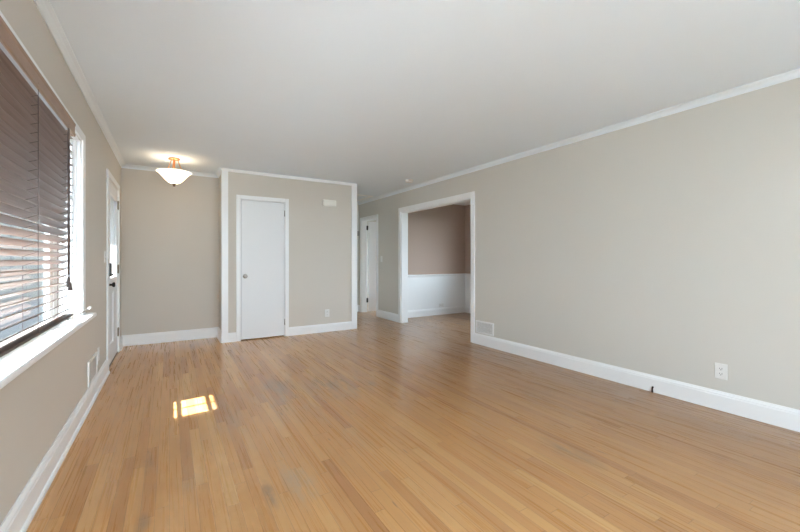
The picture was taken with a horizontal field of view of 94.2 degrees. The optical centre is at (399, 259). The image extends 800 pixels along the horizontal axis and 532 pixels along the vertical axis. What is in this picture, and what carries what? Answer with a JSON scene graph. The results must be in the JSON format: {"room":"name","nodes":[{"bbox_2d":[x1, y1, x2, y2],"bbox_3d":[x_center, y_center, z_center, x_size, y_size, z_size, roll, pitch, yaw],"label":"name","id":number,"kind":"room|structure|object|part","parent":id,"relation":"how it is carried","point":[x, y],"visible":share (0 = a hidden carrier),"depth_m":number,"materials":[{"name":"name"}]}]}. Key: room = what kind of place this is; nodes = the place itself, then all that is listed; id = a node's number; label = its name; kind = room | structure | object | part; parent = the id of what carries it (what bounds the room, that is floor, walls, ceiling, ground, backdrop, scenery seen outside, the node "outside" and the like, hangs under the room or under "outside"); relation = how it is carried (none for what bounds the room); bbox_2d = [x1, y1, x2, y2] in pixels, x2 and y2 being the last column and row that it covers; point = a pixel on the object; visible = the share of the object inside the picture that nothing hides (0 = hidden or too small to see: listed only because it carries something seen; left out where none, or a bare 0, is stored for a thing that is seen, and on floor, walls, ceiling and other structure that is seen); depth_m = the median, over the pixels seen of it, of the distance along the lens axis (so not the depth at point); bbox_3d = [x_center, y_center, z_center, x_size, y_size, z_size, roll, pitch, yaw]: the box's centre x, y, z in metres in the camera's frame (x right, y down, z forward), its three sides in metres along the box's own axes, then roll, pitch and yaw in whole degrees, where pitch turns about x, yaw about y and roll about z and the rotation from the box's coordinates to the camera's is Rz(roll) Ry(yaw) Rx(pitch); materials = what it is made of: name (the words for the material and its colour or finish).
{"room":"empty living room","nodes":[
{"label":"empty living room","id":0,"kind":"room"},
{"bbox_2d":[0,0,120,524],"bbox_3d":[-1.640,-0.060,1.460,0.150,2.440,8.510,0,0,-32],"label":"wall","id":1,"kind":"structure","parent":0,"point":[35,406],"depth_m":2.15,"materials":[{"name":"beige paint"}]},
{"bbox_2d":[0,11,96,388],"bbox_3d":[-1.472,-0.242,1.261,0.225,1.380,3.625,0,0,-32],"label":"window","id":2,"kind":"structure","parent":1,"relation":"in","point":[15,362],"depth_m":2.48,"materials":[{"name":"white paint"}]},
{"bbox_3d":[-1.365,-0.229,1.066,0.029,1.263,2.910,0,0,-32],"label":"picture sash","id":3,"kind":"part","parent":2,"relation":"part of","materials":[{"name":"white paint"}]},
{"bbox_2d":[0,16,75,357],"bbox_3d":[-1.256,-0.245,1.072,0.064,1.154,2.729,0,0,-32],"label":"window blind","id":4,"kind":"object","parent":2,"relation":"attached to","point":[36,130],"visible":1,"depth_m":1.59,"materials":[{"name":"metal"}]},
{"bbox_3d":[-1.593,-0.225,1.604,0.051,1.090,0.006,0,0,-32],"label":"ladder cord","id":5,"kind":"part","parent":4,"relation":"part of","materials":[{"name":"fabric"}]},
{"bbox_3d":[-1.254,0.325,1.058,0.046,0.014,2.680,0,0,-32],"label":"rail","id":6,"kind":"part","parent":4,"relation":"part of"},
{"bbox_3d":[-1.898,-0.225,2.097,0.051,1.090,0.006,0,0,-32],"label":"ladder cord","id":7,"kind":"part","parent":4,"relation":"part of","materials":[{"name":"fabric"}]},
{"bbox_3d":[-1.472,0.419,1.261,0.225,0.032,3.625,0,0,-32],"label":"sill","id":8,"kind":"part","parent":2,"relation":"part of","materials":[{"name":"white paint"}]},
{"bbox_3d":[-2.247,-0.229,2.487,0.024,1.263,0.426,0,0,-32],"label":"casement sash","id":9,"kind":"part","parent":2,"relation":"part of","materials":[{"name":"white paint"}]},
{"bbox_2d":[0,359,109,531],"bbox_3d":[-1.196,1.087,0.915,0.030,0.145,6.815,0,0,-32],"label":"baseboard","id":10,"kind":"structure","parent":1,"relation":"attached to","point":[24,509],"depth_m":1.95,"materials":[{"name":"white paint"}]},
{"bbox_2d":[88,352,97,386],"bbox_3d":[-2.564,0.908,3.111,0.018,0.200,0.400,0,0,-32],"label":"air vent","id":11,"kind":"object","parent":1,"relation":"in","point":[92,363],"visible":1,"depth_m":3.08,"materials":[{"name":"white metal"}]},
{"bbox_2d":[90,355,96,381],"bbox_3d":[-2.567,0.908,3.109,0.006,0.154,0.360,0,0,-32],"label":"grille","id":12,"kind":"object","parent":11,"relation":"attached to","point":[93,361],"depth_m":3.12,"materials":[{"name":"white plastic"}]},
{"bbox_2d":[97,347,99,361],"bbox_3d":[-2.731,0.854,3.372,0.009,0.120,0.078,0,0,-32],"label":"wall outlet","id":13,"kind":"object","parent":1,"relation":"attached to","point":[98,348],"visible":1,"depth_m":3.35,"materials":[{"name":"white plastic"}]},
{"bbox_2d":[106,169,119,370],"bbox_3d":[-3.326,0.113,4.239,0.210,2.094,1.080,0,0,-32],"label":"door","id":14,"kind":"structure","parent":1,"relation":"in","point":[112,194],"depth_m":4.29,"materials":[{"name":"white paint"}]},
{"bbox_3d":[-3.309,-0.250,4.249,0.006,0.920,0.610,0,0,-32],"label":"glass pane","id":15,"kind":"part","parent":14,"relation":"part of","materials":[{"name":"glass"}]},
{"bbox_3d":[-3.289,0.650,4.262,0.008,0.580,0.650,0,0,-32],"label":"raised panel","id":16,"kind":"part","parent":14,"relation":"part of","materials":[{"name":"white paint"}]},
{"bbox_3d":[-3.352,0.145,4.223,0.150,2.030,0.910,0,0,-32],"label":"frame","id":17,"kind":"part","parent":14,"relation":"part of","materials":[{"name":"white paint"}]},
{"bbox_2d":[121,168,218,334],"bbox_3d":[-3.276,-0.060,5.364,1.180,2.440,0.150,0,0,-32],"label":"wall","id":18,"kind":"structure","parent":0,"point":[170,234],"depth_m":5.27,"materials":[{"name":"beige paint"}]},
{"bbox_2d":[120,327,221,350],"bbox_3d":[-3.108,1.087,5.092,1.180,0.145,0.490,0,0,-32],"label":"baseboard","id":19,"kind":"structure","parent":18,"relation":"attached to","point":[181,335],"depth_m":5.25,"materials":[{"name":"white paint"}]},
{"bbox_2d":[219,175,220,329],"bbox_3d":[-2.628,-0.060,5.542,0.110,2.440,0.530,0,0,-32],"label":"wall","id":20,"kind":"structure","parent":0,"point":[220,175],"depth_m":5.41,"materials":[{"name":"beige paint"}]},
{"bbox_2d":[228,172,350,332],"bbox_3d":[-1.638,-0.060,5.779,2.042,2.440,0.110,0,0,-32],"label":"wall","id":21,"kind":"structure","parent":0,"point":[319,235],"depth_m":5.86,"materials":[{"name":"beige paint"}]},
{"bbox_2d":[221,168,227,342],"bbox_3d":[-2.463,-0.060,5.225,0.084,2.440,0.073,0,0,-32],"label":"trim","id":22,"kind":"structure","parent":21,"relation":"attached to","point":[224,172],"depth_m":5.19,"materials":[{"name":"white paint"}]},
{"bbox_2d":[228,332,235,342],"bbox_3d":[-2.368,1.095,5.251,0.105,0.131,0.018,0,0,-32],"label":"baseboard","id":23,"kind":"structure","parent":21,"relation":"attached to","point":[231,336],"depth_m":5.25,"materials":[{"name":"white paint"}]},
{"bbox_2d":[236,195,288,341],"bbox_3d":[-2.026,0.117,5.501,0.740,2.085,0.173,0,0,-32],"label":"door","id":24,"kind":"structure","parent":21,"relation":"in","point":[262,227],"depth_m":5.47,"materials":[{"name":"white paint"}]},
{"bbox_2d":[228,169,351,185],"bbox_3d":[-1.611,-1.259,5.720,1.887,0.042,0.018,0,0,-32],"label":"trim","id":25,"kind":"structure","parent":21,"relation":"attached to","point":[229,170],"depth_m":5.65,"materials":[{"name":"white paint"}]},
{"bbox_2d":[289,321,351,335],"bbox_3d":[-1.252,1.095,5.943,1.042,0.131,0.018,0,0,-32],"label":"baseboard","id":26,"kind":"structure","parent":21,"relation":"attached to","point":[309,329],"depth_m":5.92,"materials":[{"name":"white paint"}]},
{"bbox_2d":[325,309,328,316],"bbox_3d":[-1.174,0.858,5.996,0.078,0.120,0.009,0,0,-32],"label":"wall outlet","id":27,"kind":"object","parent":21,"relation":"attached to","point":[326,310],"visible":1,"depth_m":5.99,"materials":[{"name":"white plastic"}]},
{"bbox_2d":[323,199,335,206],"bbox_3d":[-1.137,-0.910,5.994,0.230,0.108,0.052,0,0,-32],"label":"door chime","id":28,"kind":"object","parent":21,"relation":"attached to","point":[330,203],"visible":1,"depth_m":5.97,"materials":[{"name":"beige plastic"}]},
{"bbox_2d":[351,183,356,328],"bbox_3d":[-0.781,-0.060,6.267,0.099,2.440,0.073,0,0,-32],"label":"trim","id":29,"kind":"structure","parent":21,"relation":"attached to","point":[354,186],"depth_m":6.24,"materials":[{"name":"white paint"}]},
{"bbox_2d":[357,203,358,304],"bbox_3d":[-1.305,-0.060,8.203,1.078,2.440,0.120,0,0,-32],"label":"wall","id":30,"kind":"structure","parent":0,"point":[357,203],"depth_m":8.35,"materials":[{"name":"paint"}]},
{"bbox_2d":[367,220,375,297],"bbox_3d":[-0.740,-0.060,10.041,1.820,2.440,0.150,0,0,-32],"label":"wall","id":31,"kind":"structure","parent":0,"point":[373,220],"depth_m":9.88,"materials":[{"name":"paint"}]},
{"bbox_2d":[26,303,799,531],"bbox_3d":[0.406,1.220,4.281,6.600,0.120,11.150,0,0,-32],"label":"floor","id":32,"kind":"structure","parent":0,"point":[380,425],"depth_m":2.30,"materials":[{"name":"brown wood"}]},
{"bbox_2d":[49,0,799,202],"bbox_3d":[0.406,-1.340,4.281,6.600,0.120,11.150,0,0,-32],"label":"ceiling","id":33,"kind":"structure","parent":0,"point":[375,96],"depth_m":2.54,"materials":[{"name":"paint"}]},
{"bbox_2d":[156,157,190,186],"bbox_3d":[-2.854,-1.102,4.702,0.388,0.356,0.388,0,0,-32],"label":"ceiling light","id":34,"kind":"object","parent":33,"relation":"attached to","point":[174,176],"visible":1,"depth_m":4.62,"materials":[{"name":"white glass"}]},
{"bbox_3d":[-2.854,-1.034,4.702,0.388,0.153,0.388,0,0,-32],"label":"lamp shade","id":35,"kind":"part","parent":34,"relation":"part of","materials":[{"name":"white glass"}]},
{"bbox_2d":[357,194,372,200],"bbox_3d":[-1.005,-1.273,7.565,0.680,0.014,0.680,0,0,-32],"label":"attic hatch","id":36,"kind":"object","parent":33,"relation":"attached to","point":[359,197],"visible":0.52,"depth_m":7.57,"materials":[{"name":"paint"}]},
{"bbox_3d":[-1.005,-1.277,7.565,0.600,0.006,0.600,0,0,-32],"label":"panel","id":37,"kind":"part","parent":36,"relation":"part of","materials":[{"name":"paint"}]},
{"bbox_2d":[408,204,464,274],"bbox_3d":[0.643,-0.060,7.810,1.820,2.440,0.100,0,0,-32],"label":"wall","id":38,"kind":"structure","parent":0,"point":[436,236],"depth_m":7.84,"materials":[{"name":"beige paint"}]},
{"bbox_2d":[408,306,470,317],"bbox_3d":[1.523,1.087,6.378,1.808,0.145,3.238,0,0,-32],"label":"baseboard","id":39,"kind":"structure","parent":38,"relation":"attached to","point":[457,309],"depth_m":7.82,"materials":[{"name":"white paint"}]},
{"bbox_2d":[465,205,470,273],"bbox_3d":[2.336,-0.060,6.947,0.150,2.440,3.350,0,0,-32],"label":"wall","id":40,"kind":"structure","parent":0,"point":[467,207],"depth_m":8.15,"materials":[{"name":"beige paint"}]},
{"bbox_2d":[455,201,470,204],"bbox_3d":[1.525,-1.242,6.386,1.820,0.077,3.250,0,0,-32],"label":"crown molding","id":41,"kind":"structure","parent":40,"relation":"attached to","point":[468,202],"depth_m":8.14,"materials":[{"name":"white paint"}]},
{"bbox_2d":[359,78,799,409],"bbox_3d":[1.697,-0.060,4.257,0.130,2.440,9.750,0,0,-32],"label":"wall","id":42,"kind":"structure","parent":0,"point":[668,246],"depth_m":3.23,"materials":[{"name":"paint"}]},
{"bbox_2d":[360,214,377,316],"bbox_3d":[-0.326,0.115,8.145,0.818,2.090,0.830,0,0,-32],"label":"door","id":43,"kind":"structure","parent":42,"relation":"in","point":[372,300],"depth_m":8.26,"materials":[{"name":"white paint"}]},
{"bbox_2d":[378,310,397,321],"bbox_3d":[-0.237,1.087,7.238,0.018,0.145,0.805,0,0,-32],"label":"baseboard","id":44,"kind":"structure","parent":42,"relation":"attached to","point":[382,314],"depth_m":7.20,"materials":[{"name":"white paint"}]},
{"bbox_2d":[33,0,799,204],"bbox_3d":[-0.170,-1.256,3.189,4.170,0.048,9.600,0,0,-32],"label":"crown molding","id":45,"kind":"structure","parent":42,"relation":"attached to","point":[793,74],"depth_m":3.08,"materials":[{"name":"paint"}]},
{"bbox_2d":[398,191,474,342],"bbox_3d":[0.570,0.102,6.076,0.166,2.115,2.020,0,0,-32],"label":"door frame","id":46,"kind":"structure","parent":42,"relation":"attached to","point":[403,212],"depth_m":6.77,"materials":[{"name":"white paint"}]},
{"bbox_2d":[408,276,470,310],"bbox_3d":[1.534,0.760,6.391,1.800,0.800,3.250,0,0,-32],"label":"wainscot","id":47,"kind":"structure","parent":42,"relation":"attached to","point":[423,293],"depth_m":7.84,"materials":[{"name":"white paint"}]},
{"bbox_2d":[408,273,470,277],"bbox_3d":[1.525,0.334,6.386,1.820,0.063,3.250,0,0,-32],"label":"chair rail","id":48,"kind":"object","parent":47,"relation":"on","point":[462,274],"visible":0.38,"depth_m":7.81,"materials":[{"name":"white paint"}]},
{"bbox_2d":[476,320,493,335],"bbox_3d":[1.139,0.920,5.017,0.018,0.170,0.330,0,0,-32],"label":"air vent","id":49,"kind":"object","parent":42,"relation":"in","point":[482,327],"visible":1,"depth_m":5.00,"materials":[{"name":"white metal"}]},
{"bbox_2d":[477,322,491,333],"bbox_3d":[1.142,0.920,5.019,0.006,0.130,0.290,0,0,-32],"label":"grille","id":50,"kind":"object","parent":49,"relation":"attached to","point":[482,327],"depth_m":5.02,"materials":[{"name":"white plastic"}]},
{"bbox_2d":[474,333,799,431],"bbox_3d":[2.581,1.087,2.690,0.018,0.145,5.855,0,0,-32],"label":"baseboard","id":51,"kind":"structure","parent":42,"relation":"attached to","point":[769,413],"depth_m":3.19,"materials":[{"name":"white paint"}]},
{"bbox_2d":[715,362,727,379],"bbox_3d":[2.476,0.860,2.869,0.009,0.120,0.078,0,0,-32],"label":"wall outlet","id":52,"kind":"object","parent":42,"relation":"attached to","point":[721,370],"visible":1,"depth_m":2.86,"materials":[{"name":"white plastic"}]},
{"label":"outside","id":53,"kind":"structure","parent":0,"visible":0},
{"bbox_3d":[-2.634,1.660,4.250,60.000,0.100,70.000,0,0,-32],"label":"ground","id":54,"kind":"structure","parent":53,"visible":0},
{"bbox_2d":[0,202,43,306],"bbox_3d":[-15.200,-1.815,11.051,5.600,6.850,33.800,0,0,-32],"label":"house","id":55,"kind":"structure","parent":54,"relation":"on","point":[5,290],"depth_m":13.38,"materials":[{"name":"white"}]},
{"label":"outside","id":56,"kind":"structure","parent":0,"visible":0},
{"bbox_2d":[0,297,43,340],"bbox_3d":[-11.419,1.585,12.923,3.400,0.050,34.000,0,0,-32],"label":"driveway","id":57,"kind":"structure","parent":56,"point":[4,312],"depth_m":10.06,"materials":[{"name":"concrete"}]}
]}

